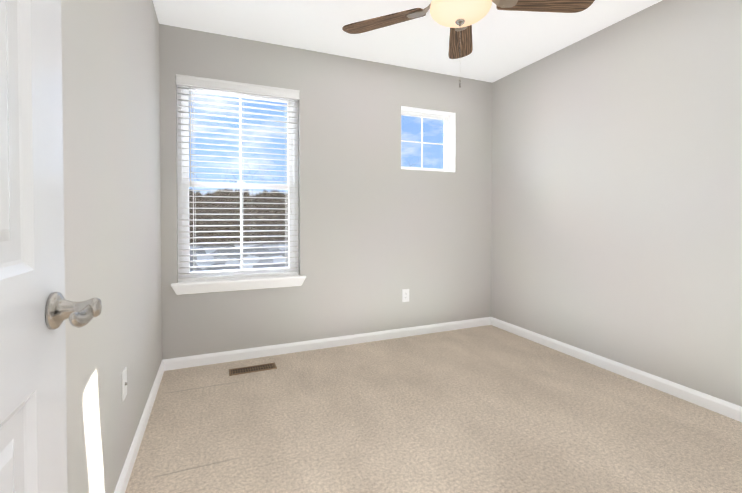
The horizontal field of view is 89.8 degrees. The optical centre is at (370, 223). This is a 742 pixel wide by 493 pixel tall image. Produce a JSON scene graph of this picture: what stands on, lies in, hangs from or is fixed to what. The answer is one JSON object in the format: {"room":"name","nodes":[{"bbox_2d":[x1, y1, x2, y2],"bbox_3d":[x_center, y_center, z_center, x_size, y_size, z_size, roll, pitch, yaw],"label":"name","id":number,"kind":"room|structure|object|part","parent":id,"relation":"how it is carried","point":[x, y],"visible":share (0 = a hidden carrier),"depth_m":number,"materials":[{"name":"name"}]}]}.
{"room":"empty bedroom","nodes":[
{"label":"empty bedroom","id":0,"kind":"room"},
{"bbox_2d":[61,0,161,492],"bbox_3d":[-0.965,-0.152,1.205,0.150,2.440,3.005,0,1,-23],"label":"wall","id":1,"kind":"structure","parent":0,"point":[111,142],"depth_m":1.33,"materials":[{"name":"grey paint"}]},
{"bbox_2d":[0,0,101,492],"bbox_3d":[-0.442,0.059,0.375,0.121,2.020,0.812,0,1,-23],"label":"door","id":2,"kind":"structure","parent":1,"relation":"in","point":[37,309],"depth_m":0.62,"materials":[{"name":"white wood"}]},
{"bbox_2d":[122,367,126,401],"bbox_3d":[-1.006,0.658,1.524,0.012,0.115,0.070,0,1,-23],"label":"outlet","id":3,"kind":"object","parent":1,"relation":"attached to","point":[124,383],"visible":1,"depth_m":1.51,"materials":[{"name":"white plastic"}]},
{"bbox_2d":[114,359,165,492],"bbox_3d":[-0.906,1.028,1.296,0.014,0.078,2.850,0,1,-23],"label":"baseboard","id":4,"kind":"structure","parent":1,"relation":"attached to","point":[121,486],"depth_m":1.76,"materials":[{"name":"white wood"}]},
{"bbox_2d":[159,24,491,359],"bbox_3d":[-0.160,-0.185,3.257,3.230,2.440,0.150,0,1,-23],"label":"wall","id":5,"kind":"structure","parent":0,"point":[379,229],"depth_m":3.17,"materials":[{"name":"grey paint"}]},
{"bbox_2d":[171,86,305,294],"bbox_3d":[-1.000,-0.278,2.876,0.963,1.572,0.196,0,1,-23],"label":"window","id":6,"kind":"structure","parent":5,"relation":"in","point":[211,285],"depth_m":2.86,"materials":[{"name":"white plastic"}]},
{"bbox_2d":[176,74,299,280],"bbox_3d":[-0.992,-0.323,2.853,0.881,1.478,0.076,0,1,-23],"label":"window blind","id":7,"kind":"object","parent":6,"relation":"attached to","point":[202,83],"visible":0.94,"depth_m":2.83,"materials":[{"name":"white plastic"}]},
{"bbox_3d":[-1.022,-0.315,2.925,0.735,1.350,0.033,0,1,-23],"label":"glass","id":8,"kind":"part","parent":6,"relation":"part of","materials":[{"name":"clear glass"}]},
{"bbox_2d":[166,317,489,370],"bbox_3d":[-0.128,0.997,3.201,2.930,0.078,0.014,0,1,-23],"label":"baseboard","id":9,"kind":"structure","parent":5,"relation":"attached to","point":[257,352],"depth_m":3.05,"materials":[{"name":"white wood"}]},
{"bbox_2d":[402,289,408,301],"bbox_3d":[0.318,0.658,3.387,0.070,0.115,0.008,0,1,-23],"label":"electrical outlet","id":10,"kind":"object","parent":5,"relation":"attached to","point":[405,295],"visible":1,"depth_m":3.38,"materials":[{"name":"white plastic"}]},
{"bbox_2d":[401,106,455,171],"bbox_3d":[0.512,-0.775,3.532,0.590,0.570,0.149,0,1,-23],"label":"window","id":11,"kind":"structure","parent":5,"relation":"in","point":[449,118],"depth_m":3.60,"materials":[{"name":"white plastic"}]},
{"bbox_3d":[0.492,-0.776,3.580,0.502,0.482,0.003,0,1,-23],"label":"glass","id":12,"kind":"part","parent":11,"relation":"part of","materials":[{"name":"clear glass"}]},
{"bbox_2d":[153,0,661,82],"bbox_3d":[0.424,-1.443,1.853,3.230,0.120,3.155,0,1,-23],"label":"ceiling","id":13,"kind":"structure","parent":0,"point":[506,42],"depth_m":2.67,"materials":[{"name":"white paint"}]},
{"bbox_2d":[342,0,594,87],"bbox_3d":[0.456,-1.025,1.784,1.238,0.713,1.203,0,1,-23],"label":"ceiling fan","id":14,"kind":"object","parent":13,"relation":"hanging from","point":[459,18],"visible":1,"depth_m":1.87,"materials":[{"name":"brown wood"}]},
{"label":"blade","id":15,"kind":"part","parent":14,"relation":"part of","materials":[{"name":"brown wood"}]},
{"bbox_3d":[0.440,-0.835,1.838,0.046,0.332,0.046,0,1,-23],"label":"chain","id":16,"kind":"part","parent":14,"relation":"part of","materials":[{"name":"silver metal"}]},
{"bbox_3d":[0.537,-1.098,2.243,0.152,0.006,0.470,-9,-1,14],"label":"blade","id":17,"kind":"part","parent":14,"relation":"part of","materials":[{"name":"brown wood"}]},
{"bbox_3d":[0.440,-1.065,1.834,0.297,0.135,0.297,0,1,-23],"label":"globe","id":18,"kind":"part","parent":14,"relation":"part of","materials":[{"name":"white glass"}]},
{"label":"blade","id":19,"kind":"part","parent":14,"relation":"part of","materials":[{"name":"brown wood"}]},
{"bbox_2d":[125,325,741,492],"bbox_3d":[0.424,1.117,1.894,3.230,0.120,3.155,0,1,-23],"label":"floor","id":20,"kind":"structure","parent":0,"point":[487,409],"depth_m":1.92,"materials":[{"name":"carpet"}]},
{"bbox_2d":[229,363,276,375],"bbox_3d":[-0.844,1.042,2.660,0.320,0.006,0.105,0,1,-23],"label":"air vent register","id":21,"kind":"object","parent":20,"relation":"on","point":[250,369],"visible":1,"depth_m":2.65,"materials":[{"name":"brown metal"}]},
{"bbox_2d":[491,0,741,406],"bbox_3d":[1.872,-0.171,2.403,0.150,2.440,3.005,0,1,-23],"label":"wall","id":22,"kind":"structure","parent":0,"point":[616,234],"depth_m":2.49,"materials":[{"name":"grey paint"}]},
{"bbox_2d":[490,317,741,421],"bbox_3d":[1.780,1.009,2.430,0.014,0.078,2.850,0,1,-23],"label":"baseboard","id":23,"kind":"structure","parent":22,"relation":"attached to","point":[718,405],"depth_m":2.47,"materials":[{"name":"white wood"}]}
]}

